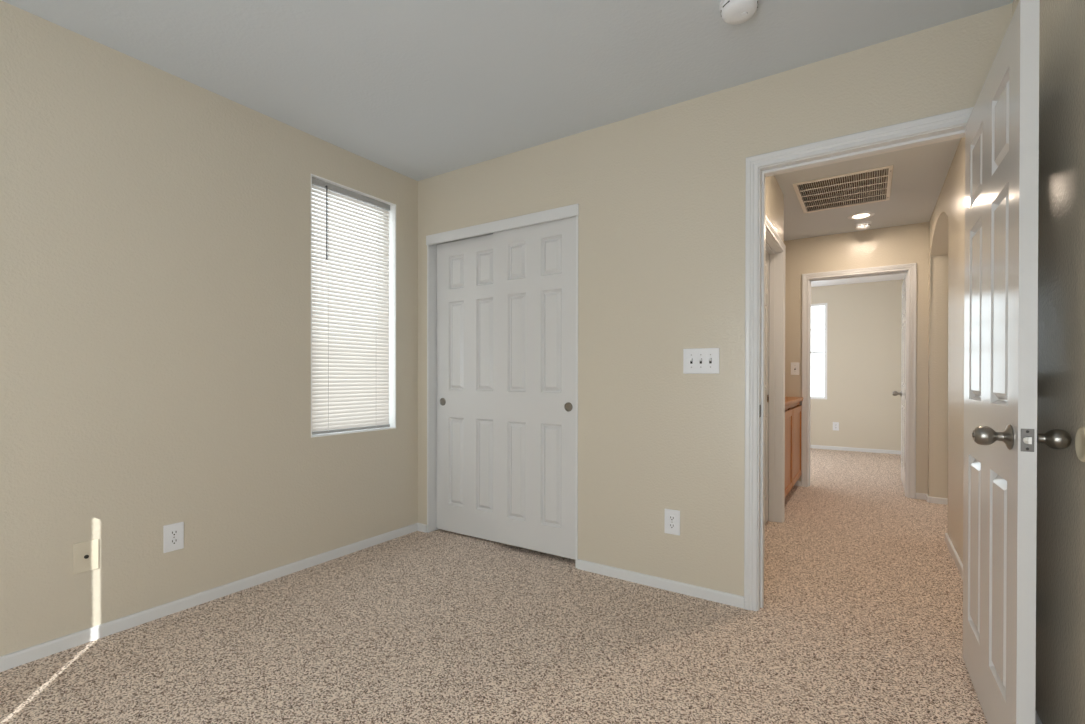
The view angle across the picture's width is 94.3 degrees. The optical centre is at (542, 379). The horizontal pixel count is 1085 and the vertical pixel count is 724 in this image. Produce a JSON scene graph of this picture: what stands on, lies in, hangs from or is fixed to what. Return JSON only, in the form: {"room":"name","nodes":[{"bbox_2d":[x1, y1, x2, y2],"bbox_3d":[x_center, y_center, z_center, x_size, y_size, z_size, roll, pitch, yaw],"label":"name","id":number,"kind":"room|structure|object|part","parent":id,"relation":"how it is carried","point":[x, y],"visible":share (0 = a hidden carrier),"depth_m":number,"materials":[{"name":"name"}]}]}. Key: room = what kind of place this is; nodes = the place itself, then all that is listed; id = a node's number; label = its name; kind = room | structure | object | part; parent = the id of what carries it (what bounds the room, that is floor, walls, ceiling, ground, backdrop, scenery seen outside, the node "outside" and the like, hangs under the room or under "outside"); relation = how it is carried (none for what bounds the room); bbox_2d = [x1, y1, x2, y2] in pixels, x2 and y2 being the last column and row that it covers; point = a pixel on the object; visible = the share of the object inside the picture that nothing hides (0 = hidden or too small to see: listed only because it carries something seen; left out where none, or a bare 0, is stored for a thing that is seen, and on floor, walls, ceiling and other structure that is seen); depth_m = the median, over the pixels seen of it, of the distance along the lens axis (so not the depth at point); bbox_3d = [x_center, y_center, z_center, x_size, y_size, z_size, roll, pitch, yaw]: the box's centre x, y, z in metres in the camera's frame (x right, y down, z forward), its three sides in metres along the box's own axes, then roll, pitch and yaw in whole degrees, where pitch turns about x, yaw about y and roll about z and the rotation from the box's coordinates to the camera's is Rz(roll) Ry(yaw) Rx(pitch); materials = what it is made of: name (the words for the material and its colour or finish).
{"room":"empty bedroom","nodes":[
{"label":"empty bedroom","id":0,"kind":"room"},
{"bbox_2d":[0,0,417,655],"bbox_3d":[-1.988,-0.158,1.934,0.140,2.440,4.116,0,0,33],"label":"wall","id":1,"kind":"structure","parent":0,"point":[155,223],"depth_m":2.23,"materials":[{"name":"beige paint"}]},
{"bbox_2d":[73,539,98,574],"bbox_3d":[-1.839,0.716,2.028,0.016,0.122,0.080,0,0,33],"label":"cable plate","id":2,"kind":"object","parent":1,"relation":"attached to","point":[85,554],"visible":1,"depth_m":2.03,"materials":[{"name":"beige plastic"}]},
{"bbox_2d":[163,522,183,552],"bbox_3d":[-1.675,0.718,2.286,0.008,0.124,0.080,0,0,33],"label":"wall outlet","id":3,"kind":"object","parent":1,"relation":"attached to","point":[173,534],"visible":1,"depth_m":2.28,"materials":[{"name":"white plastic"}]},
{"bbox_2d":[170,538,178,544],"bbox_3d":[-1.673,0.738,2.285,0.002,0.027,0.034,0,0,33],"label":"receptacle","id":4,"kind":"object","parent":3,"relation":"attached to","point":[173,541],"depth_m":2.29,"materials":[{"name":"white plastic"}]},
{"bbox_2d":[170,530,178,536],"bbox_3d":[-1.673,0.699,2.284,0.002,0.027,0.034,0,0,33],"label":"receptacle","id":5,"kind":"object","parent":3,"relation":"attached to","point":[173,533],"depth_m":2.28,"materials":[{"name":"white plastic"}]},
{"bbox_2d":[0,523,417,671],"bbox_3d":[-1.926,1.036,1.898,0.012,0.052,3.876,0,0,33],"label":"baseboard","id":6,"kind":"structure","parent":1,"relation":"attached to","point":[45,649],"depth_m":2.29,"materials":[{"name":"white paint"}]},
{"bbox_2d":[311,174,395,437],"bbox_3d":[-1.202,-0.417,3.139,0.139,1.494,0.612,0,0,33],"label":"window","id":7,"kind":"structure","parent":1,"relation":"in","point":[392,212],"depth_m":3.36,"materials":[{"name":"white plastic"}]},
{"bbox_2d":[312,177,389,434],"bbox_3d":[-1.177,-0.419,3.114,0.048,1.475,0.572,0,0,33],"label":"window blind","id":8,"kind":"object","parent":7,"relation":"attached to","point":[350,385],"visible":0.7,"depth_m":3.09,"materials":[{"name":"grey plastic"}]},
{"bbox_3d":[-1.262,-0.408,2.965,0.001,1.429,0.002,0,0,33],"label":"ladder cord","id":9,"kind":"part","parent":8,"relation":"part of","materials":[{"name":"white fabric"}]},
{"bbox_3d":[-1.182,-1.140,3.115,0.034,0.034,0.572,0,0,33],"label":"head rail","id":10,"kind":"part","parent":8,"relation":"part of","materials":[{"name":"grey plastic"}]},
{"bbox_3d":[-1.181,0.309,3.119,0.024,0.017,0.572,0,0,33],"label":"rail","id":11,"kind":"part","parent":8,"relation":"part of","materials":[{"name":"grey plastic"}]},
{"bbox_2d":[0,448,986,723],"bbox_3d":[1.538,1.120,3.656,6.600,0.120,10.200,0,0,33],"label":"floor","id":12,"kind":"structure","parent":0,"point":[860,619],"depth_m":2.02,"materials":[{"name":"carpet"}]},
{"bbox_2d":[785,402,801,496],"bbox_3d":[1.907,0.634,4.539,0.634,0.845,1.369,0,0,33],"label":"base cabinet","id":13,"kind":"object","parent":12,"relation":"on","point":[793,413],"visible":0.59,"depth_m":4.35,"materials":[{"name":"brown wood"}]},
{"bbox_3d":[1.979,0.600,4.090,0.009,0.572,0.540,0,0,33],"label":"inset panel","id":14,"kind":"part","parent":13,"relation":"part of","materials":[{"name":"brown wood"}]},
{"bbox_3d":[1.982,0.600,4.089,0.019,0.682,0.650,0,0,33],"label":"door","id":15,"kind":"part","parent":13,"relation":"part of","materials":[{"name":"brown wood"}]},
{"bbox_3d":[2.149,0.585,4.382,0.020,0.745,1.369,0,0,33],"label":"frame","id":16,"kind":"part","parent":13,"relation":"part of","materials":[{"name":"brown wood"}]},
{"bbox_2d":[785,397,802,406],"bbox_3d":[1.915,0.194,4.543,0.651,0.036,1.391,0,0,33],"label":"countertop","id":17,"kind":"structure","parent":13,"relation":"on","point":[788,400],"depth_m":4.39,"materials":[{"name":"brown wood"}]},
{"bbox_3d":[2.349,0.598,4.654,0.019,0.682,0.650,0,0,33],"label":"door","id":18,"kind":"part","parent":13,"relation":"part of","materials":[{"name":"brown wood"}]},
{"bbox_3d":[2.347,0.598,4.656,0.009,0.572,0.540,0,0,33],"label":"inset panel","id":19,"kind":"part","parent":13,"relation":"part of","materials":[{"name":"brown wood"}]},
{"bbox_2d":[1,0,1012,286],"bbox_3d":[1.814,-1.427,3.121,5.172,0.100,10.260,0,0,33],"label":"ceiling","id":20,"kind":"structure","parent":0,"point":[418,90],"depth_m":2.17,"materials":[{"name":"white paint"}]},
{"bbox_2d":[719,0,758,24],"bbox_3d":[0.715,-1.345,1.827,0.136,0.056,0.136,0,0,33],"label":"smoke detector","id":21,"kind":"object","parent":20,"relation":"attached to","point":[733,12],"visible":1,"depth_m":1.81,"materials":[{"name":"white plastic"}]},
{"bbox_2d":[793,165,893,212],"bbox_3d":[2.209,-1.457,3.696,0.585,0.184,0.737,0,0,33],"label":"ceiling vent","id":22,"kind":"object","parent":20,"relation":"in","point":[822,188],"visible":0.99,"depth_m":3.79,"materials":[{"name":"white metal"}]},
{"bbox_2d":[847,212,874,219],"bbox_3d":[2.689,-1.377,4.247,0.196,0.008,0.196,0,0,33],"label":"recessed light","id":23,"kind":"object","parent":20,"relation":"in","point":[863,215],"visible":1,"depth_m":4.23,"materials":[{"name":"white glass"}]},
{"bbox_2d":[855,221,870,229],"bbox_3d":[2.837,-1.353,4.455,0.124,0.056,0.124,0,0,33],"label":"smoke detector","id":24,"kind":"object","parent":20,"relation":"attached to","point":[863,225],"visible":1,"depth_m":4.42,"materials":[{"name":"white plastic"}]},
{"bbox_2d":[418,3,1011,595],"bbox_3d":[0.452,-0.158,2.731,3.084,2.440,0.120,0,0,33],"label":"wall","id":25,"kind":"structure","parent":0,"point":[659,194],"depth_m":2.53,"materials":[{"name":"beige paint"}]},
{"bbox_2d":[418,523,426,532],"bbox_3d":[-0.840,1.031,3.496,0.092,0.052,0.012,0,0,33],"label":"baseboard","id":26,"kind":"structure","parent":25,"relation":"attached to","point":[421,527],"depth_m":3.48,"materials":[{"name":"white paint"}]},
{"bbox_2d":[436,234,503,543],"bbox_3d":[-0.474,0.054,3.359,0.620,1.981,0.037,0,0,33],"label":"sliding door","id":27,"kind":"structure","parent":25,"relation":"in","point":[464,421],"depth_m":3.38,"materials":[{"name":"white paint"}]},
{"bbox_3d":[-0.692,0.155,3.483,0.054,0.054,0.005,0,0,33],"label":"finger pull","id":28,"kind":"part","parent":27,"relation":"part of","materials":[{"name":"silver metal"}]},
{"bbox_2d":[426,204,578,567],"bbox_3d":[-0.268,0.037,3.193,1.194,2.044,0.130,0,0,33],"label":"trim","id":29,"kind":"structure","parent":25,"relation":"attached to","point":[433,240],"depth_m":3.46,"materials":[{"name":"white paint"}]},
{"bbox_3d":[-0.261,-0.950,3.195,1.160,0.018,0.085,0,0,33],"label":"rail","id":30,"kind":"part","parent":29,"relation":"part of","materials":[{"name":"grey wood"}]},
{"bbox_2d":[493,217,575,559],"bbox_3d":[-0.046,0.046,3.031,0.620,1.962,0.037,0,0,33],"label":"sliding door","id":31,"kind":"structure","parent":25,"relation":"in","point":[534,266],"depth_m":3.01,"materials":[{"name":"white paint"}]},
{"bbox_3d":[0.148,0.159,2.886,0.054,0.054,0.005,0,0,33],"label":"finger pull","id":32,"kind":"part","parent":31,"relation":"part of","materials":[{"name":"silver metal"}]},
{"bbox_2d":[577,559,743,608],"bbox_3d":[0.568,1.037,2.580,0.882,0.052,0.012,0,0,33],"label":"baseboard","id":33,"kind":"structure","parent":25,"relation":"attached to","point":[726,598],"depth_m":2.54,"materials":[{"name":"white paint"}]},
{"bbox_2d":[664,509,679,535],"bbox_3d":[0.651,0.718,2.527,0.080,0.124,0.008,0,0,33],"label":"wall outlet","id":34,"kind":"object","parent":25,"relation":"attached to","point":[672,517],"visible":1,"depth_m":2.52,"materials":[{"name":"white plastic"}]},
{"bbox_2d":[669,523,674,528],"bbox_3d":[0.650,0.737,2.525,0.034,0.027,0.002,0,0,33],"label":"receptacle","id":35,"kind":"object","parent":34,"relation":"attached to","point":[671,525],"depth_m":2.52,"materials":[{"name":"white plastic"}]},
{"bbox_2d":[669,515,674,520],"bbox_3d":[0.650,0.698,2.525,0.034,0.027,0.002,0,0,33],"label":"receptacle","id":36,"kind":"object","parent":34,"relation":"attached to","point":[671,517],"depth_m":2.52,"materials":[{"name":"white plastic"}]},
{"bbox_2d":[683,348,718,373],"bbox_3d":[0.768,-0.089,2.442,0.174,0.124,0.020,0,0,33],"label":"light switch","id":37,"kind":"object","parent":25,"relation":"attached to","point":[695,360],"visible":1,"depth_m":2.44,"materials":[{"name":"white plastic"}]},
{"bbox_2d":[744,107,972,610],"bbox_3d":[1.353,0.021,2.145,0.901,2.090,0.153,0,0,33],"label":"trim","id":38,"kind":"structure","parent":25,"relation":"attached to","point":[948,126],"depth_m":2.31,"materials":[{"name":"white paint"}]},
{"bbox_2d":[765,175,783,242],"bbox_3d":[1.333,-0.158,3.159,0.120,2.440,1.559,0,0,33],"label":"wall","id":39,"kind":"structure","parent":0,"point":[774,197],"depth_m":3.42,"materials":[{"name":"beige paint"}]},
{"bbox_2d":[765,251,769,523],"bbox_3d":[1.475,0.058,3.451,0.039,1.985,0.749,0,0,33],"label":"door","id":40,"kind":"structure","parent":39,"relation":"in","point":[767,255],"depth_m":3.68,"materials":[{"name":"white paint"}]},
{"bbox_2d":[764,214,785,532],"bbox_3d":[1.515,0.031,3.425,0.136,2.060,0.878,0,0,33],"label":"trim","id":41,"kind":"structure","parent":39,"relation":"attached to","point":[774,245],"depth_m":3.73,"materials":[{"name":"white paint"}]},
{"bbox_2d":[810,279,903,450],"bbox_3d":[3.936,-0.175,7.794,3.100,2.440,0.120,0,0,33],"label":"wall","id":42,"kind":"structure","parent":0,"point":[864,319],"depth_m":7.27,"materials":[{"name":"beige paint"}]},
{"bbox_2d":[811,303,826,398],"bbox_3d":[3.962,-0.422,7.770,0.768,1.445,0.060,0,0,33],"label":"window","id":43,"kind":"structure","parent":42,"relation":"in","point":[819,304],"depth_m":7.55,"materials":[{"name":"white plastic"}]},
{"bbox_2d":[833,422,838,430],"bbox_3d":[4.346,0.697,7.454,0.080,0.124,0.008,0,0,33],"label":"wall outlet","id":44,"kind":"object","parent":42,"relation":"attached to","point":[835,424],"visible":1,"depth_m":7.45,"materials":[{"name":"white plastic"}]},
{"bbox_2d":[810,445,900,453],"bbox_3d":[3.080,1.023,6.523,2.820,0.052,2.950,0,0,33],"label":"baseboard","id":45,"kind":"structure","parent":42,"relation":"attached to","point":[811,446],"depth_m":7.30,"materials":[{"name":"white paint"}]},
{"bbox_2d":[784,222,947,497],"bbox_3d":[3.427,-0.161,4.463,3.520,2.440,0.120,0,0,33],"label":"wall","id":46,"kind":"structure","parent":0,"point":[903,244],"depth_m":4.64,"materials":[{"name":"beige paint"}]},
{"bbox_2d":[791,362,798,374],"bbox_3d":[2.501,-0.105,4.982,0.078,0.124,0.020,0,0,33],"label":"light switch","id":47,"kind":"object","parent":46,"relation":"attached to","point":[794,365],"visible":1,"depth_m":4.98,"materials":[{"name":"white plastic"}]},
{"bbox_2d":[801,263,916,498],"bbox_3d":[2.964,0.012,4.755,0.909,2.090,0.136,0,0,33],"label":"trim","id":48,"kind":"structure","parent":46,"relation":"attached to","point":[910,269],"depth_m":4.56,"materials":[{"name":"white paint"}]},
{"bbox_2d":[893,275,905,491],"bbox_3d":[3.543,0.040,4.910,0.184,2.010,0.766,0,0,33],"label":"door","id":49,"kind":"structure","parent":46,"relation":"in","point":[902,393],"depth_m":4.89,"materials":[{"name":"white paint"}]},
{"bbox_3d":[3.672,0.148,5.210,0.074,0.067,0.067,0,0,33],"label":"knob","id":50,"kind":"part","parent":49,"relation":"part of","materials":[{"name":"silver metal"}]},
{"bbox_2d":[916,493,947,504],"bbox_3d":[3.357,1.034,4.354,0.090,0.052,0.240,0,0,-14],"label":"baseboard","id":51,"kind":"structure","parent":46,"relation":"attached to","point":[937,500],"depth_m":4.30,"materials":[{"name":"white paint"}]},
{"bbox_2d":[928,0,1084,723],"bbox_3d":[1.513,-0.150,1.419,0.125,2.440,7.070,0,0,33],"label":"wall","id":52,"kind":"structure","parent":0,"point":[1060,524],"depth_m":1.41,"materials":[{"name":"beige paint"}]},
{"bbox_2d":[945,533,962,578],"bbox_3d":[2.267,1.040,2.599,0.138,0.052,1.632,0,0,33],"label":"baseboard","id":53,"kind":"structure","parent":52,"relation":"attached to","point":[950,546],"depth_m":2.94,"materials":[{"name":"white paint"}]},
{"bbox_2d":[963,0,1071,723],"bbox_3d":[1.410,0.051,1.575,0.192,2.012,0.774,0,0,32],"label":"door","id":54,"kind":"structure","parent":52,"relation":"in","point":[1001,437],"depth_m":1.39,"materials":[{"name":"white paint"}]},
{"bbox_3d":[1.201,0.152,1.343,0.074,0.067,0.067,0,0,32],"label":"knob","id":55,"kind":"part","parent":54,"relation":"part of","materials":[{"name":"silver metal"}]},
{"bbox_3d":[1.210,0.152,1.255,0.025,0.057,0.001,0,0,32],"label":"latch plate","id":56,"kind":"part","parent":54,"relation":"part of","materials":[{"name":"silver metal"}]},
{"bbox_3d":[1.294,0.152,1.286,0.074,0.067,0.067,0,0,32],"label":"knob","id":57,"kind":"part","parent":54,"relation":"part of","materials":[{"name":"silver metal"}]},
{"bbox_2d":[1035,710,1041,723],"bbox_3d":[0.648,1.048,0.224,0.012,0.052,3.876,0,0,33],"label":"baseboard","id":58,"kind":"structure","parent":52,"relation":"attached to","point":[1037,719],"depth_m":1.51,"materials":[{"name":"white paint"}]},
{"bbox_2d":[1075,427,1084,461],"bbox_3d":[1.298,0.157,1.211,0.006,0.084,0.084,0,0,33],"label":"stopper","id":59,"kind":"object","parent":52,"relation":"attached to","point":[1080,434],"visible":1,"depth_m":1.22,"materials":[{"name":"beige rubber"}]}
]}

